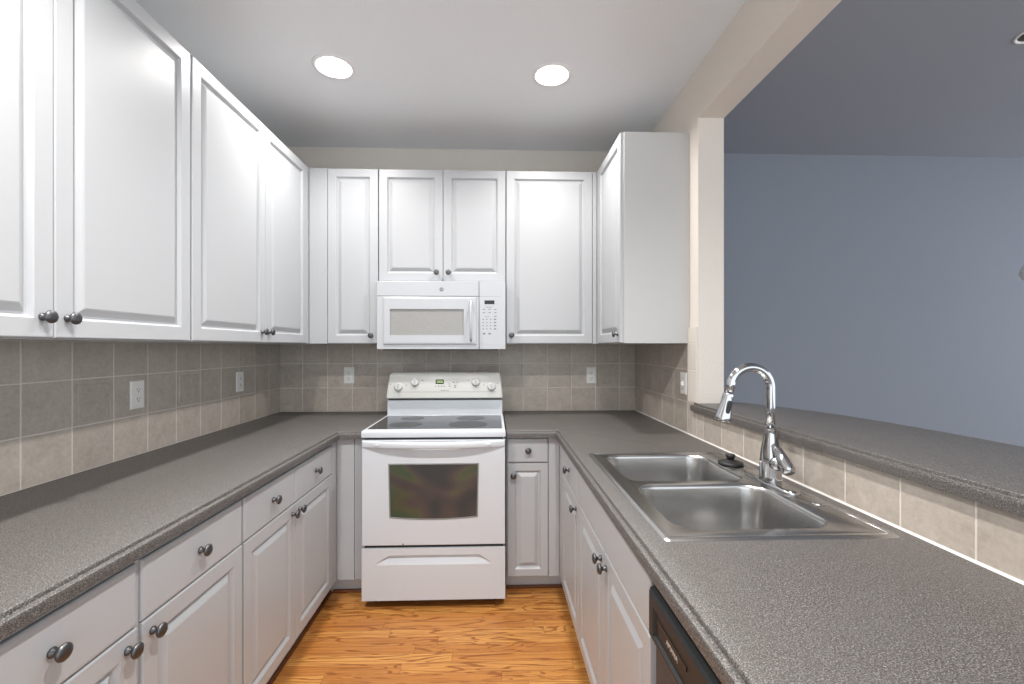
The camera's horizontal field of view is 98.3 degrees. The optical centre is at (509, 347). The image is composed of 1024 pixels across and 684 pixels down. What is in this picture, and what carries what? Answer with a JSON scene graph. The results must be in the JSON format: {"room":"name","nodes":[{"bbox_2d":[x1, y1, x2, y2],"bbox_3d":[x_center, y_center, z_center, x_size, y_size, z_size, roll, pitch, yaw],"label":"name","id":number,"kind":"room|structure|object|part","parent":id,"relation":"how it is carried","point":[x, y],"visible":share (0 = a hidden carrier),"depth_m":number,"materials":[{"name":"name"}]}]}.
{"room":"kitchen","nodes":[
{"label":"kitchen","id":0,"kind":"room"},
{"bbox_2d":[272,544,589,683],"bbox_3d":[1.765,1.396,0.755,6.820,0.050,5.189,0,0,-2],"label":"floor","id":1,"kind":"structure","parent":0,"point":[528,636],"depth_m":2.05,"materials":[{"name":"brown wood"}]},
{"bbox_2d":[0,499,241,683],"bbox_3d":[-1.210,0.934,1.065,0.694,0.874,0.872,0,0,-2],"label":"base cabinet","id":2,"kind":"object","parent":1,"relation":"on","point":[173,614],"visible":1,"depth_m":1.11,"materials":[{"name":"grey wood"}]},
{"bbox_3d":[-0.871,0.591,0.858,0.031,0.034,0.034,0,0,-2],"label":"knob","id":3,"kind":"part","parent":2,"relation":"part of","materials":[{"name":"grey metal"}]},
{"bbox_3d":[-0.896,0.594,0.853,0.020,0.150,0.422,0,0,-2],"label":"drawer","id":4,"kind":"part","parent":2,"relation":"part of","materials":[{"name":"grey wood"}]},
{"bbox_3d":[-0.896,0.970,0.853,0.020,0.594,0.422,0,0,-2],"label":"door","id":5,"kind":"part","parent":2,"relation":"part of","materials":[{"name":"grey wood"}]},
{"bbox_3d":[-0.877,0.709,1.035,0.031,0.034,0.034,0,0,-2],"label":"knob","id":6,"kind":"part","parent":2,"relation":"part of","materials":[{"name":"grey metal"}]},
{"bbox_3d":[-0.880,0.709,1.111,0.031,0.034,0.034,0,0,-2],"label":"knob","id":7,"kind":"part","parent":2,"relation":"part of","materials":[{"name":"grey metal"}]},
{"bbox_3d":[-0.911,0.594,1.294,0.020,0.150,0.428,0,0,-2],"label":"drawer","id":8,"kind":"part","parent":2,"relation":"part of","materials":[{"name":"grey wood"}]},
{"bbox_3d":[-0.911,0.970,1.294,0.020,0.594,0.428,0,0,-2],"label":"door","id":9,"kind":"part","parent":2,"relation":"part of","materials":[{"name":"grey wood"}]},
{"bbox_3d":[-0.886,0.591,1.291,0.031,0.034,0.034,0,0,-2],"label":"knob","id":10,"kind":"part","parent":2,"relation":"part of","materials":[{"name":"grey metal"}]},
{"bbox_2d":[239,441,336,683],"bbox_3d":[-1.240,0.934,1.955,0.694,0.874,0.898,0,0,-2],"label":"base cabinet","id":11,"kind":"object","parent":1,"relation":"on","point":[289,522],"visible":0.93,"depth_m":1.81,"materials":[{"name":"grey wood"}]},
{"bbox_2d":[0,411,386,640],"bbox_3d":[-1.161,0.476,1.422,0.816,0.038,3.456,0,0,-2],"label":"countertop","id":12,"kind":"structure","parent":11,"relation":"on","point":[60,538],"depth_m":1.31,"materials":[{"name":"grey laminate"}]},
{"bbox_3d":[-0.926,0.594,1.714,0.020,0.150,0.390,0,0,-2],"label":"drawer","id":13,"kind":"part","parent":11,"relation":"part of","materials":[{"name":"grey wood"}]},
{"bbox_3d":[-0.926,0.970,1.714,0.020,0.594,0.390,0,0,-2],"label":"door","id":14,"kind":"part","parent":11,"relation":"part of","materials":[{"name":"grey wood"}]},
{"bbox_3d":[-0.900,0.591,1.716,0.031,0.034,0.034,0,0,-2],"label":"knob","id":15,"kind":"part","parent":11,"relation":"part of","materials":[{"name":"grey metal"}]},
{"bbox_3d":[-0.906,0.709,1.880,0.031,0.034,0.034,0,0,-2],"label":"knob","id":16,"kind":"part","parent":11,"relation":"part of","materials":[{"name":"grey metal"}]},
{"bbox_3d":[-0.908,0.709,1.944,0.031,0.034,0.034,0,0,-2],"label":"knob","id":17,"kind":"part","parent":11,"relation":"part of","materials":[{"name":"grey metal"}]},
{"bbox_3d":[-0.940,0.594,2.126,0.020,0.150,0.426,0,0,-2],"label":"drawer","id":18,"kind":"part","parent":11,"relation":"part of","materials":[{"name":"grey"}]},
{"bbox_3d":[-0.940,0.970,2.126,0.020,0.594,0.426,0,0,-2],"label":"door","id":19,"kind":"part","parent":11,"relation":"part of","materials":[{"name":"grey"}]},
{"bbox_3d":[-0.914,0.591,2.126,0.031,0.034,0.034,0,0,-2],"label":"knob","id":20,"kind":"part","parent":11,"relation":"part of","materials":[{"name":"grey metal"}]},
{"bbox_2d":[267,591,331,683],"bbox_3d":[-0.949,1.362,1.108,0.012,0.018,2.720,0,0,-2],"label":"trim","id":21,"kind":"structure","parent":1,"relation":"on","point":[297,641],"depth_m":2.04,"materials":[{"name":"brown wood"}]},
{"bbox_2d":[331,439,363,591],"bbox_3d":[-1.206,0.934,2.777,0.816,0.874,0.744,0,0,-2],"label":"base cabinet","id":22,"kind":"object","parent":1,"relation":"on","point":[349,451],"visible":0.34,"depth_m":2.42,"materials":[{"name":"grey wood"}]},
{"bbox_2d":[333,589,361,592],"bbox_3d":[-0.888,1.362,2.478,0.200,0.018,0.014,0,0,-2],"label":"trim","id":23,"kind":"structure","parent":1,"relation":"on","point":[334,590],"depth_m":2.47,"materials":[{"name":"brown wood"}]},
{"bbox_2d":[361,372,505,602],"bbox_3d":[-0.406,0.767,2.604,0.753,1.207,0.667,0,0,-2],"label":"electric range","id":24,"kind":"object","parent":1,"relation":"on","point":[433,467],"visible":1,"depth_m":2.33,"materials":[{"name":"white metal"}]},
{"bbox_3d":[-0.707,0.253,2.818,0.055,0.054,0.024,0,0,-2],"label":"knob","id":25,"kind":"part","parent":24,"relation":"part of","materials":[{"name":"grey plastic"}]},
{"bbox_3d":[-0.605,0.224,2.828,0.055,0.054,0.024,0,0,-2],"label":"knob","id":26,"kind":"part","parent":24,"relation":"part of","materials":[{"name":"grey plastic"}]},
{"bbox_3d":[-0.396,0.506,2.300,0.741,0.036,0.058,0,0,-2],"label":"handle","id":27,"kind":"part","parent":24,"relation":"part of","materials":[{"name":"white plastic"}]},
{"bbox_3d":[-0.397,1.190,2.332,0.749,0.271,0.018,0,0,-2],"label":"storage drawer","id":28,"kind":"part","parent":24,"relation":"part of","materials":[{"name":"white metal"}]},
{"bbox_3d":[-0.397,0.762,2.332,0.749,0.552,0.018,0,0,-2],"label":"oven door","id":29,"kind":"part","parent":24,"relation":"part of","materials":[{"name":"white metal"}]},
{"bbox_3d":[-0.406,0.455,2.605,0.753,0.040,0.565,0,0,-2],"label":"cooktop frame","id":30,"kind":"part","parent":24,"relation":"part of","materials":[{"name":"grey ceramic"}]},
{"bbox_2d":[368,415,501,428],"bbox_3d":[-0.407,0.438,2.602,0.717,0.004,0.470,0,0,-2],"label":"glass cooktop","id":31,"kind":"object","parent":24,"relation":"in","point":[389,421],"depth_m":2.57,"materials":[{"name":"black"}]},
{"bbox_3d":[-0.415,0.245,2.879,0.745,0.163,0.118,0,0,-2],"label":"control panel","id":32,"kind":"part","parent":24,"relation":"part of","materials":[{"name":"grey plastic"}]},
{"bbox_3d":[-0.216,0.224,2.841,0.055,0.054,0.024,0,0,-2],"label":"knob","id":33,"kind":"part","parent":24,"relation":"part of","materials":[{"name":"grey plastic"}]},
{"bbox_3d":[-0.115,0.253,2.838,0.055,0.054,0.024,0,0,-2],"label":"knob","id":34,"kind":"part","parent":24,"relation":"part of","materials":[{"name":"grey plastic"}]},
{"bbox_2d":[504,423,560,585],"bbox_3d":[0.128,0.934,2.807,0.312,0.874,0.775,0,0,-2],"label":"base cabinet","id":35,"kind":"object","parent":1,"relation":"on","point":[531,464],"visible":0.96,"depth_m":2.45,"materials":[{"name":"grey wood"}]},
{"bbox_3d":[0.022,0.707,2.432,0.034,0.034,0.031,0,0,-2],"label":"knob","id":36,"kind":"part","parent":35,"relation":"part of","materials":[{"name":"grey metal"}]},
{"bbox_3d":[0.102,0.571,2.460,0.223,0.132,0.020,0,0,-2],"label":"drawer","id":37,"kind":"part","parent":35,"relation":"part of","materials":[{"name":"grey wood"}]},
{"bbox_3d":[0.102,0.955,2.460,0.223,0.625,0.020,0,0,-2],"label":"door","id":38,"kind":"part","parent":35,"relation":"part of","materials":[{"name":"grey wood"}]},
{"bbox_2d":[506,584,562,588],"bbox_3d":[0.151,1.362,2.523,0.338,0.018,0.015,0,0,-2],"label":"trim","id":39,"kind":"structure","parent":1,"relation":"on","point":[536,585],"depth_m":2.52,"materials":[{"name":"brown wood"}]},
{"bbox_2d":[559,444,578,640],"bbox_3d":[0.594,0.934,2.519,0.701,0.874,1.206,0,0,-2],"label":"base cabinet","id":40,"kind":"object","parent":1,"relation":"on","point":[568,473],"visible":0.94,"depth_m":2.12,"materials":[{"name":"grey wood"}]},
{"bbox_3d":[0.297,0.594,2.135,0.020,0.150,0.448,0,0,-2],"label":"drawer","id":41,"kind":"part","parent":40,"relation":"part of","materials":[{"name":"grey wood"}]},
{"bbox_3d":[0.278,0.711,1.949,0.031,0.034,0.034,0,0,-2],"label":"knob","id":42,"kind":"part","parent":40,"relation":"part of","materials":[{"name":"grey metal"}]},
{"bbox_2d":[579,473,655,683],"bbox_3d":[0.630,0.934,1.469,0.701,0.874,0.889,0,0,-2],"label":"base cabinet","id":43,"kind":"object","parent":1,"relation":"on","point":[616,644],"visible":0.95,"depth_m":1.39,"materials":[{"name":"grey wood"}]},
{"bbox_3d":[0.313,0.970,1.680,0.020,0.594,0.442,0,0,-2],"label":"door","id":44,"kind":"part","parent":43,"relation":"part of","materials":[{"name":"grey wood"}]},
{"bbox_3d":[0.294,0.711,1.491,0.031,0.034,0.034,0,0,-2],"label":"knob","id":45,"kind":"part","parent":43,"relation":"part of","materials":[{"name":"grey metal"}]},
{"bbox_3d":[0.296,0.711,1.422,0.031,0.034,0.034,0,0,-2],"label":"knob","id":46,"kind":"part","parent":43,"relation":"part of","materials":[{"name":"grey metal"}]},
{"bbox_3d":[0.328,0.970,1.242,0.020,0.594,0.428,0,0,-2],"label":"door","id":47,"kind":"part","parent":43,"relation":"part of","materials":[{"name":"grey wood"}]},
{"bbox_2d":[504,410,1023,683],"bbox_3d":[0.501,0.476,1.394,0.964,0.038,3.626,0,0,-2],"label":"countertop","id":48,"kind":"structure","parent":43,"relation":"on","point":[906,609],"depth_m":0.82,"materials":[{"name":"grey laminate"}]},
{"bbox_2d":[588,452,899,541],"bbox_3d":[0.639,0.546,1.480,0.578,0.192,0.861,0,0,-2],"label":"sink","id":49,"kind":"object","parent":48,"relation":"in","point":[683,496],"visible":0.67,"depth_m":1.45,"materials":[{"name":"silver metal"}]},
{"bbox_2d":[717,453,743,466],"bbox_3d":[0.858,0.434,1.720,0.092,0.040,0.092,0,0,-2],"label":"stopper","id":50,"kind":"object","parent":49,"relation":"on","point":[730,461],"visible":1,"depth_m":1.70,"materials":[{"name":"black rubber"}]},
{"bbox_3d":[0.858,0.424,1.720,0.036,0.020,0.036,0,0,-2],"label":"grip knob","id":51,"kind":"part","parent":50,"relation":"part of","materials":[{"name":"black plastic"}]},
{"bbox_2d":[714,363,800,495],"bbox_3d":[0.795,0.253,1.478,0.224,0.401,0.254,0,0,-2],"label":"kitchen faucet","id":52,"kind":"object","parent":48,"relation":"on","point":[773,461],"visible":1,"depth_m":1.46,"materials":[{"name":"silver metal"}]},
{"bbox_3d":[0.801,0.159,1.478,0.170,0.214,0.029,0,0,-2],"label":"spout","id":53,"kind":"part","parent":52,"relation":"part of","materials":[{"name":"silver metal"}]},
{"bbox_3d":[0.872,0.448,1.480,0.054,0.011,0.254,0,0,-2],"label":"deck plate","id":54,"kind":"part","parent":52,"relation":"part of","materials":[{"name":"silver metal"}]},
{"bbox_3d":[0.881,0.362,1.424,0.043,0.091,0.081,0,0,-2],"label":"lever","id":55,"kind":"part","parent":52,"relation":"part of","materials":[{"name":"silver metal"}]},
{"bbox_2d":[649,585,721,683],"bbox_3d":[0.650,0.940,0.710,0.654,0.862,0.609,0,0,-2],"label":"dishwasher","id":56,"kind":"object","parent":1,"relation":"on","point":[679,660],"visible":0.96,"depth_m":0.87,"materials":[{"name":"black plastic"}]},
{"bbox_3d":[0.355,0.963,0.698,0.033,0.606,0.598,0,0,-2],"label":"door","id":57,"kind":"part","parent":56,"relation":"part of","materials":[{"name":"grey metal"}]},
{"bbox_2d":[135,0,745,150],"bbox_3d":[-0.202,-1.421,0.688,2.683,0.001,4.989,0,0,-2],"label":"ceiling","id":58,"kind":"structure","parent":0,"point":[430,74],"depth_m":2.19,"materials":[{"name":"white paint"}]},
{"bbox_2d":[311,53,355,79],"bbox_3d":[-0.890,-1.443,2.246,0.208,0.056,0.208,0,0,-2],"label":"recessed light","id":59,"kind":"object","parent":58,"relation":"in","point":[332,66],"visible":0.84,"depth_m":2.28,"materials":[{"name":"white"}]},
{"bbox_2d":[532,62,571,86],"bbox_3d":[0.222,-1.443,2.312,0.208,0.056,0.208,0,0,-2],"label":"recessed light","id":60,"kind":"object","parent":58,"relation":"in","point":[551,74],"visible":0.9,"depth_m":2.35,"materials":[{"name":"white glass"}]},
{"bbox_2d":[287,147,1023,446],"bbox_3d":[2.179,-0.025,3.315,7.820,2.792,0.100,0,0,-2],"label":"wall","id":61,"kind":"structure","parent":0,"point":[890,289],"depth_m":3.28,"materials":[{"name":"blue paint"}]},
{"bbox_2d":[309,168,378,343],"bbox_3d":[-1.053,-0.577,2.963,0.432,1.112,0.383,0,0,-2],"label":"upper cabinet","id":62,"kind":"object","parent":61,"relation":"attached to","point":[343,203],"visible":0.99,"depth_m":2.80,"materials":[{"name":"grey wood"}]},
{"bbox_2d":[379,169,505,281],"bbox_3d":[-0.432,-0.774,2.984,0.806,0.717,0.383,0,0,-2],"label":"upper cabinet","id":63,"kind":"object","parent":61,"relation":"attached to","point":[435,225],"visible":0.97,"depth_m":2.83,"materials":[{"name":"grey wood"}]},
{"bbox_3d":[-0.627,-0.776,2.827,0.404,0.710,0.020,0,0,-2],"label":"door","id":64,"kind":"part","parent":63,"relation":"part of","materials":[{"name":"grey wood"}]},
{"bbox_2d":[377,281,505,349],"bbox_3d":[-0.431,-0.197,2.941,0.801,0.432,0.448,0,0,-2],"label":"microwave","id":65,"kind":"object","parent":63,"relation":"attached to","point":[411,315],"visible":1,"depth_m":2.76,"materials":[{"name":"grey"}]},
{"bbox_3d":[-0.509,-0.152,2.779,0.634,0.330,0.030,0,0,-2],"label":"door","id":66,"kind":"part","parent":65,"relation":"part of","materials":[{"name":"grey"}]},
{"bbox_3d":[-0.496,-0.165,2.761,0.580,0.296,0.008,0,0,-2],"label":"door panel","id":67,"kind":"part","parent":65,"relation":"part of","materials":[{"name":"grey"}]},
{"bbox_3d":[-0.239,-0.164,2.747,0.016,0.259,0.047,0,0,-2],"label":"handle","id":68,"kind":"part","parent":65,"relation":"part of","materials":[{"name":"grey"}]},
{"bbox_3d":[-0.107,-0.200,2.793,0.164,0.426,0.030,0,0,-2],"label":"control panel","id":69,"kind":"part","parent":65,"relation":"part of","materials":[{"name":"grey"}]},
{"bbox_3d":[-0.224,-0.776,2.840,0.396,0.710,0.020,0,0,-2],"label":"door","id":70,"kind":"part","parent":63,"relation":"part of","materials":[{"name":"grey wood"}]},
{"bbox_2d":[280,344,634,411],"bbox_3d":[-0.353,0.218,3.173,2.550,0.476,0.011,0,0,-2],"label":"tile backsplash","id":71,"kind":"structure","parent":61,"relation":"attached to","point":[534,377],"depth_m":3.17,"materials":[{"name":"beige tile"}]},
{"bbox_2d":[344,367,353,383],"bbox_3d":[-1.137,0.200,3.138,0.072,0.117,0.008,0,0,-2],"label":"wall outlet","id":72,"kind":"object","parent":71,"relation":"attached to","point":[348,371],"visible":1,"depth_m":3.14,"materials":[{"name":"white plastic"}]},
{"bbox_2d":[586,367,595,382],"bbox_3d":[0.592,0.203,3.196,0.072,0.117,0.008,0,0,-2],"label":"wall outlet","id":73,"kind":"object","parent":71,"relation":"attached to","point":[590,371],"visible":1,"depth_m":3.19,"materials":[{"name":"white plastic"}]},
{"bbox_2d":[506,171,596,343],"bbox_3d":[0.266,-0.577,3.008,0.587,1.112,0.383,0,0,-2],"label":"upper cabinet","id":74,"kind":"object","parent":61,"relation":"attached to","point":[551,217],"visible":0.98,"depth_m":2.85,"materials":[{"name":"grey wood"}]},
{"bbox_2d":[651,0,841,402],"bbox_3d":[1.064,-0.025,0.981,0.132,2.792,4.489,0,0,-2],"label":"wall","id":75,"kind":"structure","parent":0,"point":[762,33],"depth_m":2.24,"materials":[{"name":"beige paint"}]},
{"bbox_2d":[597,132,689,343],"bbox_3d":[0.736,-0.577,2.774,0.400,1.112,0.883,0,0,-2],"label":"upper cabinet","id":76,"kind":"object","parent":75,"relation":"attached to","point":[643,181],"visible":0.99,"depth_m":2.33,"materials":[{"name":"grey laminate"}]},
{"bbox_3d":[0.584,-0.578,2.577,0.020,1.106,0.488,0,0,-2],"label":"door","id":77,"kind":"part","parent":76,"relation":"part of","materials":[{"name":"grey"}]},
{"bbox_2d":[635,327,1023,584],"bbox_3d":[0.975,0.176,1.413,0.016,0.562,3.597,0,0,-2],"label":"tile backsplash","id":78,"kind":"structure","parent":75,"relation":"attached to","point":[991,538],"depth_m":1.26,"materials":[{"name":"beige tile"}]},
{"bbox_2d":[680,372,686,394],"bbox_3d":[0.931,0.194,2.385,0.017,0.117,0.072,0,0,-2],"label":"light switch","id":79,"kind":"object","parent":78,"relation":"attached to","point":[683,376],"visible":1,"depth_m":2.38,"materials":[{"name":"white plastic"}]},
{"bbox_2d":[690,402,1023,516],"bbox_3d":[1.235,0.304,1.000,0.527,0.038,2.789,0,0,-2],"label":"bar ledge","id":80,"kind":"object","parent":75,"relation":"attached to","point":[986,472],"visible":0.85,"depth_m":1.25,"materials":[{"name":"grey laminate"}]},
{"bbox_2d":[724,0,1023,157],"bbox_3d":[3.156,-1.421,0.802,4.037,0.001,4.989,0,0,-2],"label":"ceiling","id":81,"kind":"structure","parent":0,"point":[942,78],"depth_m":2.43,"materials":[{"name":"grey paint"}]},
{"bbox_2d":[1012,32,1023,43],"bbox_3d":[2.381,-1.456,2.007,0.136,0.082,0.136,0,0,-2],"label":"recessed light","id":82,"kind":"object","parent":81,"relation":"in","point":[1019,39],"visible":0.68,"depth_m":2.06,"materials":[{"name":"white"}]},
{"bbox_2d":[1019,265,1023,279],"bbox_3d":[3.081,-0.899,2.606,0.112,1.044,0.112,0,0,-2],"label":"pendant lamp","id":83,"kind":"object","parent":81,"relation":"hanging from","point":[1021,272],"visible":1,"depth_m":2.62,"materials":[{"name":"white glass"}]},
{"bbox_3d":[-1.593,-0.025,0.641,0.100,2.792,4.989,0,0,-2],"label":"wall","id":84,"kind":"structure","parent":0,"visible":0},
{"bbox_2d":[0,0,189,341],"bbox_3d":[-1.369,-0.577,1.157,0.382,1.112,1.096,0,0,-2],"label":"upper cabinet","id":85,"kind":"object","parent":84,"relation":"attached to","point":[95,94],"visible":1,"depth_m":1.29,"materials":[{"name":"grey wood"}]},
{"bbox_3d":[-1.210,-0.578,0.898,0.020,1.106,0.557,0,0,-2],"label":"door","id":86,"kind":"part","parent":85,"relation":"part of","materials":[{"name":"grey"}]},
{"bbox_3d":[-1.193,-0.079,1.146,0.031,0.034,0.034,0,0,-2],"label":"knob","id":87,"kind":"part","parent":85,"relation":"part of","materials":[{"name":"grey metal"}]},
{"bbox_3d":[-1.195,-0.079,1.213,0.031,0.034,0.034,0,0,-2],"label":"knob","id":88,"kind":"part","parent":85,"relation":"part of","materials":[{"name":"grey metal"}]},
{"bbox_2d":[0,341,279,495],"bbox_3d":[-1.563,0.218,1.411,0.011,0.476,3.427,0,0,-2],"label":"tile backsplash","id":89,"kind":"structure","parent":84,"relation":"attached to","point":[65,410],"depth_m":1.75,"materials":[{"name":"beige tile"}]},
{"bbox_2d":[130,380,143,409],"bbox_3d":[-1.570,0.200,1.871,0.008,0.117,0.072,0,0,-2],"label":"wall outlet","id":90,"kind":"object","parent":89,"relation":"attached to","point":[136,387],"visible":1,"depth_m":1.86,"materials":[{"name":"white plastic"}]},
{"bbox_2d":[135,386,141,392],"bbox_3d":[-1.567,0.180,1.871,0.002,0.029,0.033,0,0,-2],"label":"receptacle","id":91,"kind":"object","parent":90,"relation":"attached to","point":[138,389],"depth_m":1.87,"materials":[{"name":"grey plastic"}]},
{"bbox_2d":[135,396,141,402],"bbox_3d":[-1.567,0.220,1.871,0.002,0.029,0.033,0,0,-2],"label":"receptacle","id":92,"kind":"object","parent":90,"relation":"attached to","point":[138,399],"depth_m":1.87,"materials":[{"name":"grey plastic"}]},
{"bbox_2d":[236,372,243,391],"bbox_3d":[-1.595,0.204,2.625,0.008,0.117,0.072,0,0,-2],"label":"wall outlet","id":93,"kind":"object","parent":89,"relation":"attached to","point":[239,375],"visible":1,"depth_m":2.62,"materials":[{"name":"white plastic"}]},
{"bbox_2d":[150,55,308,343],"bbox_3d":[-1.412,-0.577,2.424,0.382,1.112,1.436,0,0,-2],"label":"upper cabinet","id":94,"kind":"object","parent":84,"relation":"attached to","point":[249,192],"visible":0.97,"depth_m":2.07,"materials":[{"name":"grey wood"}]},
{"bbox_3d":[-1.247,-0.578,1.988,0.020,1.106,0.544,0,0,-2],"label":"door","id":95,"kind":"part","parent":94,"relation":"part of","materials":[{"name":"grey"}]},
{"bbox_3d":[-1.230,-0.078,2.229,0.031,0.034,0.034,0,0,-2],"label":"knob","id":96,"kind":"part","parent":94,"relation":"part of","materials":[{"name":"grey metal"}]},
{"bbox_3d":[-1.232,-0.078,2.295,0.031,0.034,0.034,0,0,-2],"label":"knob","id":97,"kind":"part","parent":94,"relation":"part of","materials":[{"name":"grey metal"}]},
{"bbox_3d":[-1.265,-0.578,2.511,0.020,1.106,0.496,0,0,-2],"label":"door","id":98,"kind":"part","parent":94,"relation":"part of","materials":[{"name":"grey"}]}
]}

